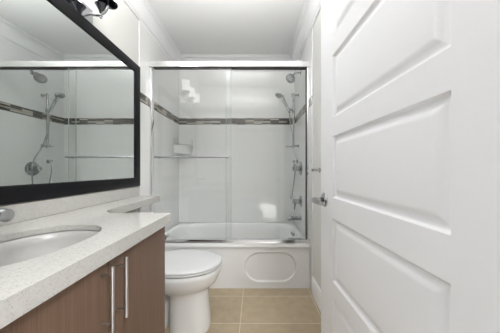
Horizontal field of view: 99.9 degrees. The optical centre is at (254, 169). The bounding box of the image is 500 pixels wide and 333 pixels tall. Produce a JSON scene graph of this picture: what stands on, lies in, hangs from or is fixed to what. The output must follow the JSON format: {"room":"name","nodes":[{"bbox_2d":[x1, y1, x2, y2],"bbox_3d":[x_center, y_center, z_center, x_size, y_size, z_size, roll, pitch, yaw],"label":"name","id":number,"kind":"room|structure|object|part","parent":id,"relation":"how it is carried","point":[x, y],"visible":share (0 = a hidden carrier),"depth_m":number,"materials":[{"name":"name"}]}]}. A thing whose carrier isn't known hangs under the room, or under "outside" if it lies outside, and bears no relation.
{"room":"bathroom","nodes":[
{"label":"bathroom","id":0,"kind":"room"},
{"bbox_2d":[0,0,178,231],"bbox_3d":[-1.053,-0.175,1.465,0.114,2.590,2.610,0,0,0],"label":"wall","id":1,"kind":"structure","parent":0,"point":[120,25],"depth_m":2.10,"materials":[{"name":"white paint"}]},
{"bbox_2d":[0,0,139,204],"bbox_3d":[-0.995,-0.374,1.105,0.028,1.023,1.410,0,0,0],"label":"wall mirror","id":2,"kind":"object","parent":1,"relation":"attached to","point":[70,97],"visible":1,"depth_m":1.08,"materials":[{"name":"black mirror"}]},
{"bbox_2d":[0,186,139,225],"bbox_3d":[-0.999,0.181,1.048,0.018,0.078,1.527,0,0,0],"label":"backsplash","id":3,"kind":"structure","parent":1,"relation":"attached to","point":[24,211],"depth_m":1.08,"materials":[{"name":"white stone"}]},
{"bbox_2d":[66,0,117,23],"bbox_3d":[-0.923,-1.020,1.022,0.173,0.263,0.603,0,0,0],"label":"vanity light","id":4,"kind":"object","parent":1,"relation":"attached to","point":[103,6],"visible":1,"depth_m":1.26,"materials":[{"name":"silver metal"}]},
{"bbox_3d":[-0.939,-0.970,1.272,0.117,0.080,0.015,0,0,0],"label":"arm","id":5,"kind":"part","parent":4,"relation":"part of","materials":[{"name":"silver metal"}]},
{"bbox_2d":[123,0,180,70],"bbox_3d":[-0.970,-1.387,1.525,0.078,0.165,2.490,0,0,0],"label":"trim","id":6,"kind":"structure","parent":1,"relation":"attached to","point":[141,9],"depth_m":2.03,"materials":[{"name":"white paint"}]},
{"bbox_2d":[173,138,192,153],"bbox_3d":[-0.901,-0.300,2.670,0.194,0.190,0.193,0,0,0],"label":"corner shelf","id":7,"kind":"object","parent":1,"relation":"attached to","point":[178,148],"visible":1,"depth_m":2.61,"materials":[{"name":"white plastic"}]},
{"bbox_2d":[148,60,309,242],"bbox_3d":[-0.236,-0.178,2.004,1.521,1.728,0.070,0,0,0],"label":"shower door frame","id":8,"kind":"object","parent":1,"relation":"attached to","point":[153,65],"visible":0.84,"depth_m":1.98,"materials":[{"name":"silver metal"}]},
{"bbox_2d":[154,156,228,158],"bbox_3d":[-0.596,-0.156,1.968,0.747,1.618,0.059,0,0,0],"label":"towel bar","id":9,"kind":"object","parent":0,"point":[159,157],"depth_m":1.94,"materials":[{"name":"silver metal"}]},
{"bbox_2d":[147,0,304,54],"bbox_3d":[-0.237,-1.520,1.515,1.745,0.100,2.710,0,0,0],"label":"ceiling","id":10,"kind":"structure","parent":0,"point":[196,27],"depth_m":2.12,"materials":[{"name":"white paint"}]},
{"bbox_2d":[179,71,293,221],"bbox_3d":[-0.237,-0.175,2.819,1.745,2.590,0.102,0,0,0],"label":"wall","id":11,"kind":"structure","parent":0,"point":[238,115],"depth_m":2.77,"materials":[{"name":"white tile"}]},
{"bbox_2d":[179,55,293,70],"bbox_3d":[-0.237,-1.387,2.721,1.505,0.165,0.095,0,0,0],"label":"trim","id":12,"kind":"structure","parent":11,"relation":"attached to","point":[183,57],"depth_m":2.71,"materials":[{"name":"white paint"}]},
{"bbox_2d":[165,288,320,332],"bbox_3d":[-0.237,1.170,1.515,1.745,0.100,2.710,0,0,0],"label":"floor","id":13,"kind":"structure","parent":0,"point":[233,310],"depth_m":1.67,"materials":[{"name":"beige tile"}]},
{"bbox_2d":[0,207,164,332],"bbox_3d":[-0.707,0.694,1.052,0.602,0.852,1.535,0,0,0],"label":"bathroom vanity","id":14,"kind":"object","parent":13,"relation":"on","point":[125,294],"visible":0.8,"depth_m":0.67,"materials":[{"name":"brown wood"}]},
{"bbox_3d":[-0.455,0.648,0.463,0.020,0.754,0.350,0,0,0],"label":"door","id":15,"kind":"part","parent":14,"relation":"part of","materials":[{"name":"brown wood"}]},
{"bbox_2d":[0,186,170,328],"bbox_3d":[-0.717,0.204,1.048,0.582,0.125,1.527,0,0,0],"label":"countertop","id":16,"kind":"structure","parent":14,"relation":"on","point":[24,285],"depth_m":0.74,"materials":[{"name":"white stone"}]},
{"bbox_2d":[0,208,14,221],"bbox_3d":[-0.857,0.144,0.655,0.177,0.151,0.056,0,0,0],"label":"faucet","id":17,"kind":"object","parent":16,"relation":"on","point":[6,215],"visible":1,"depth_m":0.65,"materials":[{"name":"silver metal"}]},
{"bbox_2d":[0,230,98,266],"bbox_3d":[-0.695,0.326,0.635,0.356,0.164,0.473,0,0,0],"label":"undermount sink","id":18,"kind":"object","parent":16,"relation":"in","point":[21,249],"visible":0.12,"depth_m":0.78,"materials":[{"name":"grey ceramic"}]},
{"bbox_3d":[-0.426,0.376,0.608,0.040,0.193,0.010,0,0,0],"label":"handle","id":19,"kind":"part","parent":14,"relation":"part of","materials":[{"name":"silver metal"}]},
{"bbox_3d":[-0.426,0.376,0.674,0.040,0.193,0.010,0,0,0],"label":"handle","id":20,"kind":"part","parent":14,"relation":"part of","materials":[{"name":"silver metal"}]},
{"bbox_3d":[-0.455,0.648,0.843,0.020,0.754,0.402,0,0,0],"label":"door","id":21,"kind":"part","parent":14,"relation":"part of","materials":[{"name":"brown wood"}]},
{"bbox_2d":[131,212,221,332],"bbox_3d":[-0.614,0.730,1.520,0.753,0.780,0.412,0,0,0],"label":"toilet","id":22,"kind":"object","parent":13,"relation":"on","point":[189,273],"visible":0.47,"depth_m":1.42,"materials":[{"name":"white porcelain"}]},
{"bbox_3d":[-0.508,0.903,1.520,0.533,0.434,0.406,0,0,0],"label":"bowl","id":23,"kind":"part","parent":22,"relation":"part of","materials":[{"name":"white ceramic"}]},
{"bbox_3d":[-0.506,0.673,1.520,0.538,0.014,0.412,0,0,0],"label":"seat","id":24,"kind":"part","parent":22,"relation":"part of","materials":[{"name":"white plastic"}]},
{"bbox_3d":[-0.506,0.652,1.520,0.537,0.022,0.412,0,0,0],"label":"lid","id":25,"kind":"part","parent":22,"relation":"part of","materials":[{"name":"white plastic"}]},
{"bbox_2d":[165,222,309,287],"bbox_3d":[-0.236,0.903,2.370,1.517,0.434,0.791,0,0,0],"label":"bathtub","id":26,"kind":"object","parent":13,"relation":"on","point":[244,265],"visible":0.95,"depth_m":1.99,"materials":[{"name":"white ceramic"}]},
{"bbox_2d":[294,9,320,290],"bbox_3d":[0.579,-0.175,1.465,0.112,2.590,2.610,0,0,0],"label":"wall","id":27,"kind":"structure","parent":0,"point":[311,51],"depth_m":1.92,"materials":[{"name":"white paint"}]},
{"bbox_2d":[286,93,298,148],"bbox_3d":[0.445,-0.583,2.466,0.158,0.655,0.081,0,0,0],"label":"slide bar","id":28,"kind":"object","parent":27,"relation":"attached to","point":[293,95],"visible":0.96,"depth_m":2.48,"materials":[{"name":"silver metal"}]},
{"bbox_2d":[275,92,295,198],"bbox_3d":[0.365,-0.283,2.421,0.246,1.235,0.281,0,0,0],"label":"shower","id":29,"kind":"object","parent":28,"relation":"attached to","point":[278,95],"visible":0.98,"depth_m":2.44,"materials":[{"name":"silver metal"}]},
{"bbox_3d":[0.360,-0.770,2.457,0.121,0.210,0.047,0,0,12],"label":"handle","id":30,"kind":"part","parent":29,"relation":"part of","materials":[{"name":"silver metal"}]},
{"bbox_2d":[286,70,300,82],"bbox_3d":[0.437,-1.054,2.347,0.175,0.147,0.109,0,0,0],"label":"shower","id":31,"kind":"object","parent":27,"relation":"attached to","point":[290,78],"visible":1,"depth_m":2.34,"materials":[{"name":"silver metal"}]},
{"bbox_3d":[0.398,-1.017,2.341,0.087,0.069,0.087,0,0,0],"label":"nozzle plate","id":32,"kind":"part","parent":31,"relation":"part of","materials":[{"name":"grey metal"}]},
{"bbox_2d":[288,215,300,220],"bbox_3d":[0.450,0.542,2.375,0.150,0.068,0.058,0,0,0],"label":"tub spout","id":33,"kind":"object","parent":27,"relation":"attached to","point":[289,216],"visible":1,"depth_m":2.36,"materials":[{"name":"silver metal"}]},
{"bbox_2d":[292,196,301,208],"bbox_3d":[0.476,0.367,2.375,0.098,0.155,0.131,0,0,0],"label":"shower valve","id":34,"kind":"object","parent":27,"relation":"attached to","point":[294,201],"visible":1,"depth_m":2.35,"materials":[{"name":"silver metal"}]},
{"bbox_3d":[0.469,0.355,2.375,0.085,0.059,0.059,0,0,0],"label":"knob","id":35,"kind":"part","parent":34,"relation":"part of","materials":[{"name":"silver metal"}]},
{"bbox_2d":[292,162,301,175],"bbox_3d":[0.476,-0.015,2.375,0.098,0.159,0.159,0,0,0],"label":"shower valve","id":36,"kind":"object","parent":27,"relation":"attached to","point":[298,168],"visible":0.94,"depth_m":2.35,"materials":[{"name":"silver metal"}]},
{"bbox_3d":[0.469,-0.015,2.375,0.085,0.059,0.059,0,0,0],"label":"knob","id":37,"kind":"part","parent":36,"relation":"part of","materials":[{"name":"silver metal"}]},
{"bbox_2d":[289,0,320,70],"bbox_3d":[0.486,-1.387,1.525,0.095,0.165,2.490,0,0,0],"label":"trim","id":38,"kind":"structure","parent":27,"relation":"attached to","point":[311,8],"depth_m":2.04,"materials":[{"name":"white paint"}]},
{"bbox_2d":[312,276,320,311],"bbox_3d":[0.528,1.042,1.097,0.014,0.157,1.633,0,0,0],"label":"baseboard","id":39,"kind":"structure","parent":27,"relation":"attached to","point":[316,291],"depth_m":1.76,"materials":[{"name":"white paint"}]},
{"bbox_3d":[-0.237,-0.175,0.220,1.545,2.590,0.120,0,0,0],"label":"wall","id":40,"kind":"structure","parent":0,"visible":0},
{"bbox_2d":[311,0,499,332],"bbox_3d":[0.351,0.066,0.706,0.111,2.085,0.833,0,0,-2],"label":"door","id":41,"kind":"structure","parent":40,"relation":"in","point":[409,201],"depth_m":0.51,"materials":[{"name":"white paint"}]},
{"bbox_3d":[0.316,0.151,1.013,0.066,0.027,0.128,0,0,-2],"label":"lever","id":42,"kind":"part","parent":41,"relation":"part of","materials":[{"name":"silver metal"}]},
{"bbox_3d":[0.350,0.151,1.066,0.014,0.072,0.072,0,0,-2],"label":"handle","id":43,"kind":"part","parent":41,"relation":"part of","materials":[{"name":"silver metal"}]}
]}

